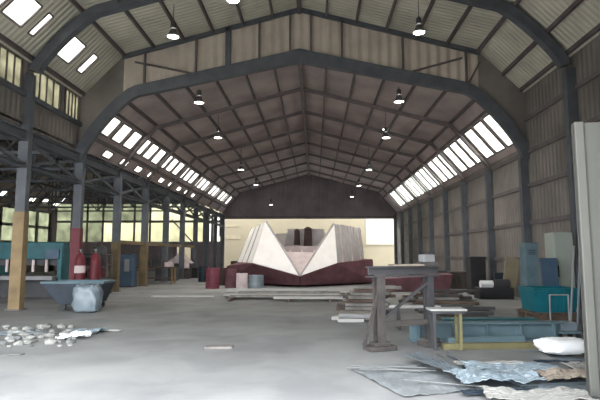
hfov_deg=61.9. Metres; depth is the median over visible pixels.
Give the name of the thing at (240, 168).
lamp
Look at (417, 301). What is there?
offcut
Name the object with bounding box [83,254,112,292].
storage rack
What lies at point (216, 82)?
purlin
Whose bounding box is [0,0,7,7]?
window
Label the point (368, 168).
lamp
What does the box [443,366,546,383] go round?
wrap
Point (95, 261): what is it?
gas cylinder
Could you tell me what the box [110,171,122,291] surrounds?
column
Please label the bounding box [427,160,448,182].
window
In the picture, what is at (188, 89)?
purlin
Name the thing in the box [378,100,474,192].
purlin
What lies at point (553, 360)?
wrap
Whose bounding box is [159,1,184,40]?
purlin
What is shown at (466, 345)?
timber
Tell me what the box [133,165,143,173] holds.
window
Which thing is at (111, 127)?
window
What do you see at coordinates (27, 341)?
lump
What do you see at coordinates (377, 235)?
building
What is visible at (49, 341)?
lump
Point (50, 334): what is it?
lump
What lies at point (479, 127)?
window
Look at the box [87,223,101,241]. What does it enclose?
window
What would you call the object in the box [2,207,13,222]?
window
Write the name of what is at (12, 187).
tie
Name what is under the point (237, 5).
purlin
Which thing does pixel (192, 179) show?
window
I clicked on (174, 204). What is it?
brace
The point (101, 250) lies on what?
carton
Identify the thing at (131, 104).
purlin
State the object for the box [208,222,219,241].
window
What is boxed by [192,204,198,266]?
column
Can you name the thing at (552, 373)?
wrap
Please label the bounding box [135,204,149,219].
window
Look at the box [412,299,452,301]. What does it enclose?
offcut
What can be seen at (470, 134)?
window
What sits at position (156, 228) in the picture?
window
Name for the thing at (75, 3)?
purlin
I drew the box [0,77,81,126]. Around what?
girder
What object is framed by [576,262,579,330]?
pole
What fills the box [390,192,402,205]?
window
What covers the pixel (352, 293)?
offcut
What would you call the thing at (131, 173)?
roof frame
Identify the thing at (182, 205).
column
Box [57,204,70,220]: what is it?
window
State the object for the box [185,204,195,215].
brace
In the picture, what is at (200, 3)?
purlin
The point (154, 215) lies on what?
window
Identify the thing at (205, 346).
board
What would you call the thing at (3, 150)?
brace
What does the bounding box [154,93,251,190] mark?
purlin
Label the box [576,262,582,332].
pole
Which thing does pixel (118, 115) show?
purlin
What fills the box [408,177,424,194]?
window
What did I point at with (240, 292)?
board
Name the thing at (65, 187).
tie
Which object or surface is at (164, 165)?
window
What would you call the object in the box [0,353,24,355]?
scrap
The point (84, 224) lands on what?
window
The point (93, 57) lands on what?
window
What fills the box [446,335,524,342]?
timber
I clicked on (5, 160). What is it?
girder
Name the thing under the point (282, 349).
floor
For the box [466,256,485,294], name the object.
crate
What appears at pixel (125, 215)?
window
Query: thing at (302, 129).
roof frame
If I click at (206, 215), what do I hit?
column
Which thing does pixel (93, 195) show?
tie
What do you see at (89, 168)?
brace
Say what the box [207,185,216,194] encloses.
window
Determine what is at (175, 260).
machine
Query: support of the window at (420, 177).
attached to the ceiling at (365, 89)
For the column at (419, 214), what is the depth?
35.55 m
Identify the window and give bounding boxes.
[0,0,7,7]
[0,0,42,27]
[0,45,22,87]
[1,225,12,240]
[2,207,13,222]
[27,12,53,36]
[28,228,34,241]
[29,211,35,224]
[33,72,60,109]
[38,212,48,226]
[38,228,47,241]
[56,37,86,63]
[56,223,70,241]
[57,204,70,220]
[65,89,79,119]
[76,53,98,73]
[83,204,86,220]
[83,223,85,241]
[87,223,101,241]
[88,204,102,220]
[101,117,121,137]
[101,149,114,159]
[103,223,111,241]
[104,204,112,220]
[110,123,132,143]
[118,158,129,166]
[121,204,133,219]
[121,223,132,240]
[122,131,142,149]
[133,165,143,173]
[135,137,151,155]
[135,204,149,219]
[135,223,148,241]
[142,143,159,160]
[150,148,166,164]
[151,204,162,219]
[151,223,162,241]
[157,177,165,183]
[158,153,173,168]
[165,158,179,172]
[169,204,179,219]
[169,223,179,241]
[171,162,184,175]
[177,166,189,178]
[182,169,194,181]
[185,204,202,219]
[185,223,202,241]
[187,172,198,183]
[196,178,206,188]
[200,181,210,190]
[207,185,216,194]
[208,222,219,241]
[211,187,219,196]
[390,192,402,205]
[392,190,404,204]
[396,186,410,201]
[399,184,413,200]
[405,180,420,196]
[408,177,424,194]
[411,174,428,192]
[414,171,432,190]
[418,168,437,187]
[422,165,442,185]
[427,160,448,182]
[432,156,454,179]
[437,152,460,175]
[443,147,468,172]
[449,141,475,168]
[456,135,484,163]
[464,128,494,158]
[472,120,506,153]
[482,114,512,146]
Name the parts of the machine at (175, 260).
frame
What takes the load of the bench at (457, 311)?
on the floor
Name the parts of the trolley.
push handle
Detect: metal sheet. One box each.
[436,355,459,366]
[447,350,585,386]
[448,350,582,377]
[454,358,589,395]
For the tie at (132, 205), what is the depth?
40.29 m
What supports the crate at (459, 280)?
on the floor
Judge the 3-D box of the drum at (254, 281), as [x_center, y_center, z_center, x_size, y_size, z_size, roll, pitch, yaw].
[-2.088,3.864,23.714,0.750,0.610,0.750,-2,-6,16]
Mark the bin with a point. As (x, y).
(533, 298)
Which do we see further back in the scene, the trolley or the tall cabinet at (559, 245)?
the tall cabinet at (559, 245)
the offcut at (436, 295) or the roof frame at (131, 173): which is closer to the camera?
the offcut at (436, 295)
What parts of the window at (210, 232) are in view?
frame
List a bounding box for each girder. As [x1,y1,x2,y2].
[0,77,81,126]
[0,119,222,217]
[0,154,223,226]
[120,240,194,247]
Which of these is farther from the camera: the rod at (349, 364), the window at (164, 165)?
the window at (164, 165)
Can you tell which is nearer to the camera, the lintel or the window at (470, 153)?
the window at (470, 153)
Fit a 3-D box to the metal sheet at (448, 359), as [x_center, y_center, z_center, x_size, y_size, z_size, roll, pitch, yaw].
[3.210,2.331,6.796,2.000,0.025,2.300,0,-6,-4]
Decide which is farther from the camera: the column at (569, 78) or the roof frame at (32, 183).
the roof frame at (32, 183)
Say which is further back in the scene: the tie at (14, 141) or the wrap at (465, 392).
the tie at (14, 141)
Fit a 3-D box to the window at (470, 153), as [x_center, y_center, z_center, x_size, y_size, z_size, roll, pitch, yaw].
[7.592,-2.253,22.284,0.970,1.158,1.000,0,-6,2]
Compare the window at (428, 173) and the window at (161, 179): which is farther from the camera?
the window at (428, 173)
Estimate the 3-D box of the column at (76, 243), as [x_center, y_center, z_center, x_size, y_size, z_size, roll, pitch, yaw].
[-8.082,0.955,18.151,0.460,5.200,0.380,0,-6,2]
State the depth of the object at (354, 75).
24.44 m
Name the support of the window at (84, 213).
in the wall at (154, 252)
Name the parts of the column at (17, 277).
plate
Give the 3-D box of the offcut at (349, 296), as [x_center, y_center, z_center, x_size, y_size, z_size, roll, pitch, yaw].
[1.871,2.754,14.160,0.995,0.081,0.252,0,-6,2]
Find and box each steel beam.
[408,320,563,341]
[441,317,537,320]
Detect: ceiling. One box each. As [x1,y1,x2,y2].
[0,0,599,96]
[0,65,516,212]
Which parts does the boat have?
plate, bow plate, bow rail, bow rail, bow plate, plate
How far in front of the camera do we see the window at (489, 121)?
18.94 m
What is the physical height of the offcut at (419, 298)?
0.081 m
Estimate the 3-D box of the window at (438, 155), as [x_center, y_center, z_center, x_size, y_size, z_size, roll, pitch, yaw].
[7.699,-1.867,25.862,0.970,1.158,1.000,0,-6,2]
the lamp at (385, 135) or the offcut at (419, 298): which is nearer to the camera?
the offcut at (419, 298)
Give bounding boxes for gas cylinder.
[74,249,85,279]
[89,249,100,279]
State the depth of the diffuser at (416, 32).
15.95 m
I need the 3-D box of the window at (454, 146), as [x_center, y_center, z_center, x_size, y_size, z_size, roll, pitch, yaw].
[7.628,-2.124,23.477,0.970,1.158,1.000,0,-6,2]
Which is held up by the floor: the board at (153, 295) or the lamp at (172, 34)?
the board at (153, 295)
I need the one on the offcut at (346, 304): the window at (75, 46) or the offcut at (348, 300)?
the offcut at (348, 300)
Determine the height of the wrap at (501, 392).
0.108 m
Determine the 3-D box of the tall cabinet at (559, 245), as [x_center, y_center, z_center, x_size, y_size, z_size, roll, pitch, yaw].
[6.954,1.958,13.333,0.520,2.170,0.565,0,-6,2]
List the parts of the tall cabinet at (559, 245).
door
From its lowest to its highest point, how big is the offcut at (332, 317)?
0.081 m
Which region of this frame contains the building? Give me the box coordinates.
[177,205,393,267]
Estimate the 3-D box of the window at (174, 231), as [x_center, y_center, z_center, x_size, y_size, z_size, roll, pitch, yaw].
[-11.854,3.009,46.953,1.360,1.800,0.020,0,-6,2]
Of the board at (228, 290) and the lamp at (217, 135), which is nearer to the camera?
the board at (228, 290)
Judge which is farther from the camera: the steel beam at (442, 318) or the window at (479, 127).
the window at (479, 127)
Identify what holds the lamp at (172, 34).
hanging from the ceiling at (509, 41)
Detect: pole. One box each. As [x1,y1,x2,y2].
[570,246,574,320]
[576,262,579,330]
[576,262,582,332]
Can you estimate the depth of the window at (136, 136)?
21.56 m
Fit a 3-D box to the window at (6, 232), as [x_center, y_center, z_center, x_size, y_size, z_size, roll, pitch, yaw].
[-23.817,2.715,40.974,0.020,1.220,2.220,0,-6,2]
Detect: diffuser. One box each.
[167,34,178,38]
[413,30,424,34]
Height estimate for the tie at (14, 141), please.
3.482 m
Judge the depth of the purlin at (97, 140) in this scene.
24.27 m
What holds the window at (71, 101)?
in the wall at (11, 102)
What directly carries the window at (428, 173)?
attached to the ceiling at (365, 89)
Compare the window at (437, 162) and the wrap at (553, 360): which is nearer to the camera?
the wrap at (553, 360)
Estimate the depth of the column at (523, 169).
17.69 m
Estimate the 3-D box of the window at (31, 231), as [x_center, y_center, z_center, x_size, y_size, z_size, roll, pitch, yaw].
[-23.737,3.005,43.657,0.020,1.220,2.020,0,-6,2]
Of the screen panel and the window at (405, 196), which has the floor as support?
the screen panel
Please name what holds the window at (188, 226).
in the wall at (154, 252)
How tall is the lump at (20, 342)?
0.105 m
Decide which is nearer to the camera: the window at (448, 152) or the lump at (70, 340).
the lump at (70, 340)
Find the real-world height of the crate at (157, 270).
0.800 m
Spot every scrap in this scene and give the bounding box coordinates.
[0,331,45,334]
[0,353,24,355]
[42,330,63,332]
[55,330,91,339]
[68,327,108,332]
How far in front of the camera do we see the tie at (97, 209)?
43.91 m
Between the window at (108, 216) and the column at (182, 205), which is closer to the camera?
the column at (182, 205)
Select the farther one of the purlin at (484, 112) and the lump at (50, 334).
the purlin at (484, 112)
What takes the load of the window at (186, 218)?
in the wall at (154, 252)
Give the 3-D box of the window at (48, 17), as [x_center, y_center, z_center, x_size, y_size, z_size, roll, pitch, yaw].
[-7.510,-5.094,14.486,0.620,0.661,0.290,0,-6,2]
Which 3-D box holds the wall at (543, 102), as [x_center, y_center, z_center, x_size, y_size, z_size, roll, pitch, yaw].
[8.360,0.623,25.442,0.120,7.425,42.000,0,-6,2]
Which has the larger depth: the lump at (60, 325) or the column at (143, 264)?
the column at (143, 264)
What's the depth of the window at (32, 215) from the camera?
44.32 m
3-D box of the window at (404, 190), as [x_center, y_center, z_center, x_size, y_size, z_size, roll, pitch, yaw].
[8.057,-0.579,37.787,0.970,1.158,1.000,0,-6,2]
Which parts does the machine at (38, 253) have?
frame, panel, frame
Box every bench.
[137,266,176,283]
[426,307,466,350]
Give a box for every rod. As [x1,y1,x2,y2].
[346,365,416,368]
[349,364,421,371]
[360,368,435,370]
[373,365,440,368]
[404,379,478,386]
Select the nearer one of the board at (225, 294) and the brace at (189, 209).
the board at (225, 294)
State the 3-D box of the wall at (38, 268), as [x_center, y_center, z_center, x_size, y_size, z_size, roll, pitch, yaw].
[-24.256,1.699,26.305,0.060,5.470,42.000,0,-6,2]
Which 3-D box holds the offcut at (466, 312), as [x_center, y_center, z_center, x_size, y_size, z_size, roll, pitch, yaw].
[4.132,2.831,12.497,1.391,0.081,0.205,0,-6,-4]
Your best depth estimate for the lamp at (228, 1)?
14.84 m
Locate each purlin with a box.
[0,33,84,95]
[0,172,72,192]
[5,140,110,178]
[69,0,125,56]
[95,138,226,208]
[115,0,154,48]
[116,113,235,198]
[128,102,239,193]
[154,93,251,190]
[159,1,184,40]
[185,87,263,187]
[197,0,213,32]
[215,81,274,183]
[235,4,243,24]
[245,75,286,180]
[268,0,273,16]
[274,69,298,177]
[378,100,474,192]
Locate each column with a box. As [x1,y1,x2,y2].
[4,73,36,310]
[69,157,85,279]
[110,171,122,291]
[138,183,149,285]
[161,192,169,281]
[179,199,185,278]
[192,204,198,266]
[203,208,208,265]
[213,212,217,267]
[221,215,224,267]
[393,215,397,263]
[400,212,404,263]
[408,208,412,274]
[417,203,422,261]
[428,198,434,254]
[442,191,449,270]
[460,182,469,270]
[484,169,495,279]
[518,153,531,242]
[561,67,581,311]
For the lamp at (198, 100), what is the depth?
19.61 m
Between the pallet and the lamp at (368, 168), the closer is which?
the pallet
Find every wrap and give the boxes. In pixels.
[402,352,462,371]
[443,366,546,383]
[453,360,533,364]
[460,388,531,394]
[461,360,559,370]
[479,385,599,399]
[533,359,583,362]
[535,367,585,380]
[536,384,586,388]
[560,361,585,369]
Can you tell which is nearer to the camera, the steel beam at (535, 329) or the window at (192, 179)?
the steel beam at (535, 329)
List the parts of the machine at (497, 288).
motor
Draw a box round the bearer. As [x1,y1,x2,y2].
[227,297,237,301]
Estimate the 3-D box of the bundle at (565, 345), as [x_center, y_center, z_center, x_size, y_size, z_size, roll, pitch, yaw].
[4.013,2.217,7.634,0.824,0.232,0.495,0,-6,-4]
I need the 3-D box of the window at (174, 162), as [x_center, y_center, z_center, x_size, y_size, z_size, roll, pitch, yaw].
[-7.029,-1.926,27.487,0.570,0.690,0.940,0,-6,2]
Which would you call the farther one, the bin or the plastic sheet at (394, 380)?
the bin
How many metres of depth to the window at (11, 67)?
14.35 m
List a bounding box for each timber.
[442,342,537,349]
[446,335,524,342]
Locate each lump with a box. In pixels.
[0,339,6,344]
[9,335,21,339]
[15,340,24,344]
[18,331,29,336]
[23,339,32,343]
[26,335,34,338]
[33,331,43,335]
[44,338,56,344]
[46,332,54,336]
[57,324,65,328]
[66,338,75,343]
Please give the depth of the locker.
13.52 m
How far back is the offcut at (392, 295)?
14.50 m
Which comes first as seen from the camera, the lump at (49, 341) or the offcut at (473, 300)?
the lump at (49, 341)
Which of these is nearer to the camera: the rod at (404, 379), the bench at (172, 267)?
the rod at (404, 379)
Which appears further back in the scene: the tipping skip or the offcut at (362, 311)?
the tipping skip
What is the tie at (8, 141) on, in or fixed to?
attached to the roof frame
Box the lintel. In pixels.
[224,216,394,218]
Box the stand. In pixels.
[389,305,440,329]
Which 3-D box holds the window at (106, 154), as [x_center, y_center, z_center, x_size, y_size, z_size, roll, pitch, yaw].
[-7.915,-1.874,20.565,0.250,0.316,0.840,0,-6,2]
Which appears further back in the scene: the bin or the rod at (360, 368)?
the bin
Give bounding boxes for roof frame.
[2,154,193,201]
[6,163,204,206]
[29,0,570,73]
[31,170,212,210]
[74,49,528,161]
[118,87,489,168]
[146,110,464,180]
[167,128,445,189]
[183,142,431,196]
[196,153,419,201]
[206,162,409,206]
[215,169,401,210]
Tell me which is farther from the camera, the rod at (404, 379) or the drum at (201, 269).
the drum at (201, 269)
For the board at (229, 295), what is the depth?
17.45 m
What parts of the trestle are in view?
post, work plate, rail, post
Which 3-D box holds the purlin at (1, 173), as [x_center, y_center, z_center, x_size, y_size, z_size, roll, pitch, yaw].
[-22.077,-2.983,26.745,0.075,0.140,42.000,0,-6,2]
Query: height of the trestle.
1.425 m
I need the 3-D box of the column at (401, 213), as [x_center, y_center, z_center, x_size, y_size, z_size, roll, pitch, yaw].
[8.762,3.608,42.717,0.460,5.200,0.380,0,-6,2]
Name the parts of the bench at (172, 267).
leg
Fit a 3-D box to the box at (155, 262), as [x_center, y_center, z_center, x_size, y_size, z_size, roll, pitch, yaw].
[-7.796,3.432,27.334,0.530,0.415,0.380,0,-6,2]
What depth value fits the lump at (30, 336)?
9.45 m
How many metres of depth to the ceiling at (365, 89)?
24.89 m
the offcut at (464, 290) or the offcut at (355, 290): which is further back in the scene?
the offcut at (464, 290)
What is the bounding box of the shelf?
[147,277,174,278]
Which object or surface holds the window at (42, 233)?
in the wall at (38, 268)
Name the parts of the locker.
locker door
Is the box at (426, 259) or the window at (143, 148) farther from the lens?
the window at (143, 148)
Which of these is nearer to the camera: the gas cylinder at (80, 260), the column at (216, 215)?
the gas cylinder at (80, 260)
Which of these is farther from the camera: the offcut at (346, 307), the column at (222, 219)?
the column at (222, 219)
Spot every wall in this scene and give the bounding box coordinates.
[0,43,80,149]
[0,205,50,273]
[48,176,221,270]
[79,8,525,139]
[222,174,396,215]
[396,34,599,296]
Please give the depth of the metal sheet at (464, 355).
7.36 m
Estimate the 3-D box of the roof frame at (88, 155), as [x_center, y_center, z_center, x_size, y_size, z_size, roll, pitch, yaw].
[-15.772,-1.611,36.772,16.180,3.600,0.200,0,-6,2]
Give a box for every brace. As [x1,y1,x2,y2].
[0,136,23,164]
[31,144,78,181]
[85,165,117,193]
[122,179,145,201]
[149,190,166,206]
[170,198,181,211]
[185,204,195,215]
[198,209,206,220]
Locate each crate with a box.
[155,267,178,280]
[192,267,197,277]
[446,271,466,288]
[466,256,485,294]
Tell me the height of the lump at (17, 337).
0.132 m
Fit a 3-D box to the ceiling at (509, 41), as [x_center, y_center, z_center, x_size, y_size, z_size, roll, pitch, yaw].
[-0.214,-6.262,12.003,16.300,3.390,13.300,0,-6,2]
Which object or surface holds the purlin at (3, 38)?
attached to the ceiling at (509, 41)
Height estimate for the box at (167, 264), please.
0.235 m
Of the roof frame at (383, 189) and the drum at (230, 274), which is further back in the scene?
the roof frame at (383, 189)
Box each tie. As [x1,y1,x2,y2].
[0,132,116,182]
[0,133,87,170]
[0,135,49,154]
[0,155,163,197]
[0,158,141,190]
[0,167,177,203]
[8,173,191,207]
[33,181,202,211]
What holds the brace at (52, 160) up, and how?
attached to the girder at (8, 129)
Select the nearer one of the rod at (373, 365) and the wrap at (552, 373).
the wrap at (552, 373)
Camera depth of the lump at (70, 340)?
8.99 m
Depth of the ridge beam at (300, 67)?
24.67 m
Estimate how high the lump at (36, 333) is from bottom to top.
0.106 m
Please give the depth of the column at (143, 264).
25.20 m
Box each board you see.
[151,295,213,296]
[204,345,233,348]
[223,293,339,295]
[227,289,327,291]
[229,295,342,296]
[239,291,339,293]
[273,296,344,298]
[503,256,519,294]
[540,258,558,285]
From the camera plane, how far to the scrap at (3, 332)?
9.96 m
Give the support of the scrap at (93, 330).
on the floor
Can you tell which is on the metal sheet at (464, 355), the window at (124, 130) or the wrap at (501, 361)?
the wrap at (501, 361)
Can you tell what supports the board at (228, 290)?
on the board
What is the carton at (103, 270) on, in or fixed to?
on the storage rack
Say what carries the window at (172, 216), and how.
in the wall at (154, 252)
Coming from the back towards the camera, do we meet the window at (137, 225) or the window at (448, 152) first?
the window at (137, 225)
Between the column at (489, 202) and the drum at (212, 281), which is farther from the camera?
the drum at (212, 281)
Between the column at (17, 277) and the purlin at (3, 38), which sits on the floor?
the column at (17, 277)
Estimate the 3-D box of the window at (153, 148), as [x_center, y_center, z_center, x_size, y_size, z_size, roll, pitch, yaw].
[-7.137,-2.313,23.910,0.570,0.690,0.940,0,-6,2]
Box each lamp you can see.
[167,7,178,39]
[194,89,203,103]
[214,114,221,138]
[226,0,239,3]
[238,161,243,170]
[366,147,371,170]
[382,112,389,138]
[394,86,403,103]
[413,0,424,35]
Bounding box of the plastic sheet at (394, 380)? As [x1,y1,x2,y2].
[352,362,475,395]
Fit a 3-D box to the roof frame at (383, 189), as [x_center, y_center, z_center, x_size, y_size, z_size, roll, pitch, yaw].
[0.735,-0.890,43.444,16.180,3.600,0.160,0,-6,2]
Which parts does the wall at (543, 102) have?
wall rail, wall rail, wall rail, wall rail, wall rail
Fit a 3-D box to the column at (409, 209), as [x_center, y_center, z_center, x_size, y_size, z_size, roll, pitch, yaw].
[8.654,3.221,39.140,0.460,5.200,0.380,0,-6,2]
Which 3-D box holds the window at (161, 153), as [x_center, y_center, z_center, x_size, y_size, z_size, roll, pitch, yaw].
[-7.101,-2.184,25.102,0.570,0.690,0.940,0,-6,2]
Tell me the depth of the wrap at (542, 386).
5.85 m
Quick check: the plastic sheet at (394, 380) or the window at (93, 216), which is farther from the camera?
the window at (93, 216)
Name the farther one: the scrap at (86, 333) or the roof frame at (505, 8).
the roof frame at (505, 8)
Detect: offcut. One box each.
[331,316,369,319]
[338,318,363,321]
[339,311,371,312]
[339,313,370,317]
[340,310,371,311]
[345,303,387,305]
[345,306,389,309]
[347,294,395,297]
[347,299,372,302]
[348,295,372,298]
[351,292,372,295]
[354,289,392,291]
[358,286,401,288]
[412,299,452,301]
[415,296,471,298]
[416,300,473,304]
[418,297,458,299]
[434,289,480,291]
[434,290,462,292]
[435,294,462,296]
[436,316,462,319]
[437,311,493,315]
[437,315,484,316]
[438,304,472,306]
[443,306,494,309]
[453,299,476,301]
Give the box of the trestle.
[362,264,442,352]
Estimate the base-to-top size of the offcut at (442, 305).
0.081 m
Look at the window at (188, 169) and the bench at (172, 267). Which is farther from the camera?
the window at (188, 169)
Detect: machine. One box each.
[0,242,69,297]
[168,254,192,278]
[474,272,514,299]
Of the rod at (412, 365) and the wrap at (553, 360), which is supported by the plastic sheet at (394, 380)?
the rod at (412, 365)
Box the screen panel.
[571,121,599,398]
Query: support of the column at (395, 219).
on the floor
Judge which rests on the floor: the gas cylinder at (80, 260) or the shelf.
the gas cylinder at (80, 260)
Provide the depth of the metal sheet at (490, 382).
5.97 m
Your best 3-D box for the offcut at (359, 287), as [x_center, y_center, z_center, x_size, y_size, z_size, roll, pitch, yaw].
[2.305,2.535,14.511,1.254,0.081,0.133,-2,-6,14]
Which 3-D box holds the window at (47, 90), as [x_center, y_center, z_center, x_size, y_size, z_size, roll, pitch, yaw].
[-8.243,-3.575,16.256,0.060,0.920,1.690,0,-6,2]
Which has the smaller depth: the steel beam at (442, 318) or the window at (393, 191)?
the steel beam at (442, 318)
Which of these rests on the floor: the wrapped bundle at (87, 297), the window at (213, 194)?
the wrapped bundle at (87, 297)
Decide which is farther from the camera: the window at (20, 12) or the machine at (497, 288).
the machine at (497, 288)
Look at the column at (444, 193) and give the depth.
28.34 m
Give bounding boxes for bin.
[517,286,577,311]
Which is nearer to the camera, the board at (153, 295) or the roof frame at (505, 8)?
the roof frame at (505, 8)
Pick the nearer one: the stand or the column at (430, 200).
the stand
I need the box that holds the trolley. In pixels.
[549,294,581,337]
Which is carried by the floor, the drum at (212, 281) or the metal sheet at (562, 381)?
the drum at (212, 281)
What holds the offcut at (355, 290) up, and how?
on the offcut
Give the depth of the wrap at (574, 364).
6.59 m
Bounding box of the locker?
[519,243,539,285]
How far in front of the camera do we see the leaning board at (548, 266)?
12.76 m
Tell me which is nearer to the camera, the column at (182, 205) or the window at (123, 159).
the window at (123, 159)
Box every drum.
[198,266,207,281]
[205,268,219,288]
[219,268,226,284]
[225,269,236,287]
[236,273,247,288]
[248,275,263,287]
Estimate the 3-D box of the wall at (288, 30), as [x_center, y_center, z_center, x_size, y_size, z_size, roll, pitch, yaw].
[-0.019,-4.514,18.397,16.400,5.427,0.265,0,-6,2]
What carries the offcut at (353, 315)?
on the offcut at (332, 317)
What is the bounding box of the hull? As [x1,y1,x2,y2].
[385,273,452,291]
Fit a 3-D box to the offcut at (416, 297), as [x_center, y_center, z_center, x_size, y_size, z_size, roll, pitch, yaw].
[4.600,3.126,16.017,1.761,0.081,0.247,0,-6,-2]
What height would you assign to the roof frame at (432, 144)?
3.600 m
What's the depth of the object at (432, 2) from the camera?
16.45 m
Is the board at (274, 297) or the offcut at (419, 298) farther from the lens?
the board at (274, 297)
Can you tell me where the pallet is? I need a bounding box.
[516,308,582,323]
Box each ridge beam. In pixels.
[296,0,301,13]
[298,64,309,176]
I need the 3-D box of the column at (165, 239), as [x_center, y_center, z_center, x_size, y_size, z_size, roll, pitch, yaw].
[-7.761,2.114,28.884,0.460,5.200,0.380,0,-6,2]
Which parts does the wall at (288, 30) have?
gable post, gable post, gable post, gable post, gable post, corner panel, gable post, gable post, gable post, gable post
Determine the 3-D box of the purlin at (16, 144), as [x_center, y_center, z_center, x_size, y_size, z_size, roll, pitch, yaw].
[-18.078,-4.048,26.740,0.075,0.140,42.000,0,-6,2]
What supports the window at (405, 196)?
attached to the ceiling at (365, 89)
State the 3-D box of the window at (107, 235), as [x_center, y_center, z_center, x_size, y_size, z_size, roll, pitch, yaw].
[-17.851,3.028,47.130,1.360,1.800,0.020,0,-6,2]
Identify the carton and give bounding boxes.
[87,268,105,276]
[93,246,106,253]
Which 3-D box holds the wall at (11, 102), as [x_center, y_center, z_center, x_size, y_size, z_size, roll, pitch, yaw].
[-8.391,-3.552,11.956,0.060,2.090,13.300,0,-6,2]
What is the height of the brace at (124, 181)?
0.838 m
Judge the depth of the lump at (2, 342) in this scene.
8.82 m
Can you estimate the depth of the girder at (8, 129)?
18.27 m
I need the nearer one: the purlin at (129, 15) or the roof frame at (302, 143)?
the purlin at (129, 15)
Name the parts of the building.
white panel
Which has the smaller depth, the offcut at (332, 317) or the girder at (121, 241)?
the offcut at (332, 317)
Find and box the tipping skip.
[40,280,115,310]
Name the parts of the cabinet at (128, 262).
panel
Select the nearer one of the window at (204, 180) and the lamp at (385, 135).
the lamp at (385, 135)
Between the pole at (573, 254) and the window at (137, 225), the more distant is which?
the window at (137, 225)
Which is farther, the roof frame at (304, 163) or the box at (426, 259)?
the roof frame at (304, 163)
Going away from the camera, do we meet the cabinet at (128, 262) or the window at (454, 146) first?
the window at (454, 146)
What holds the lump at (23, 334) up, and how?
on the floor
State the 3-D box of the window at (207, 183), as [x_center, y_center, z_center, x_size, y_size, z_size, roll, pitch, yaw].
[-6.779,-1.025,35.835,0.570,0.690,0.940,0,-6,2]
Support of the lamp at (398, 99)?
hanging from the ceiling at (365, 89)
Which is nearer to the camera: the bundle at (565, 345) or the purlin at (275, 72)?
the bundle at (565, 345)
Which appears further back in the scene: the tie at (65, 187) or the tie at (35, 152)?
the tie at (65, 187)
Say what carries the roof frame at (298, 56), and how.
attached to the wall at (288, 30)
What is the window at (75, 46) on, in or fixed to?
attached to the ceiling at (509, 41)
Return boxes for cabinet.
[119,254,136,286]
[544,232,576,311]
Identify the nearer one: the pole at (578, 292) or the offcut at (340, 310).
the pole at (578, 292)
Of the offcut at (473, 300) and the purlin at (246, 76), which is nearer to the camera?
the offcut at (473, 300)
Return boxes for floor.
[0,271,585,399]
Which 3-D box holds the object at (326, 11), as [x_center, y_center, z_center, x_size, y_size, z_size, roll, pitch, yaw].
[0.784,-7.558,12.063,0.075,0.140,13.200,0,-6,2]
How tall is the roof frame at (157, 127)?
3.600 m
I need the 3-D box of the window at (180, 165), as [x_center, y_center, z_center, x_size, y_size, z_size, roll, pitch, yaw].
[-6.994,-1.798,28.680,0.570,0.690,0.940,0,-6,2]
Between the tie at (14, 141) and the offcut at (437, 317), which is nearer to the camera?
the offcut at (437, 317)
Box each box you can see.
[152,259,162,266]
[164,262,171,266]
[416,252,437,265]
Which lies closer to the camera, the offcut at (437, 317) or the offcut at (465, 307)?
the offcut at (437, 317)
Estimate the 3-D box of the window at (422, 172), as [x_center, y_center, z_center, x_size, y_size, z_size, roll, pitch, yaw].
[7.842,-1.351,30.632,0.970,1.158,1.000,0,-6,2]
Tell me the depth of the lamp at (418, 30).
15.93 m
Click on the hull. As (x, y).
(409, 284)
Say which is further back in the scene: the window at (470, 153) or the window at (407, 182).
the window at (407, 182)
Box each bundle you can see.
[71,283,103,312]
[533,336,584,354]
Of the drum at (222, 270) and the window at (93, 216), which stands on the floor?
the drum at (222, 270)
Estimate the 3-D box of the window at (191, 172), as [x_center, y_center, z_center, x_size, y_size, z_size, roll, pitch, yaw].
[-6.922,-1.540,31.065,0.570,0.690,0.940,0,-6,2]
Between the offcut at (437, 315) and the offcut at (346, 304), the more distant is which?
the offcut at (346, 304)
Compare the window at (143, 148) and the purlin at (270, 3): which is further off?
the window at (143, 148)
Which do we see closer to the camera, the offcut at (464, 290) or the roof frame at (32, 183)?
the offcut at (464, 290)
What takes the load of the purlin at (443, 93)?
attached to the ceiling at (365, 89)
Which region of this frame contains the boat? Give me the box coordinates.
[226,221,373,284]
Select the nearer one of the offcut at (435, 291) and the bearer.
the offcut at (435, 291)
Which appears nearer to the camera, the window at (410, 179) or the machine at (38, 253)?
the machine at (38, 253)
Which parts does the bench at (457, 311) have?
leg, leg, leg, leg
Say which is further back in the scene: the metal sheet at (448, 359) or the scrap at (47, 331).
the scrap at (47, 331)
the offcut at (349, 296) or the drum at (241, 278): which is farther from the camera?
the drum at (241, 278)
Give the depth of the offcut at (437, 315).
12.40 m
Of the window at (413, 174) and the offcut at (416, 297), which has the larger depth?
the window at (413, 174)
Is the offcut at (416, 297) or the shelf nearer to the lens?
the offcut at (416, 297)
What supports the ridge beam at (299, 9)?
attached to the roof frame

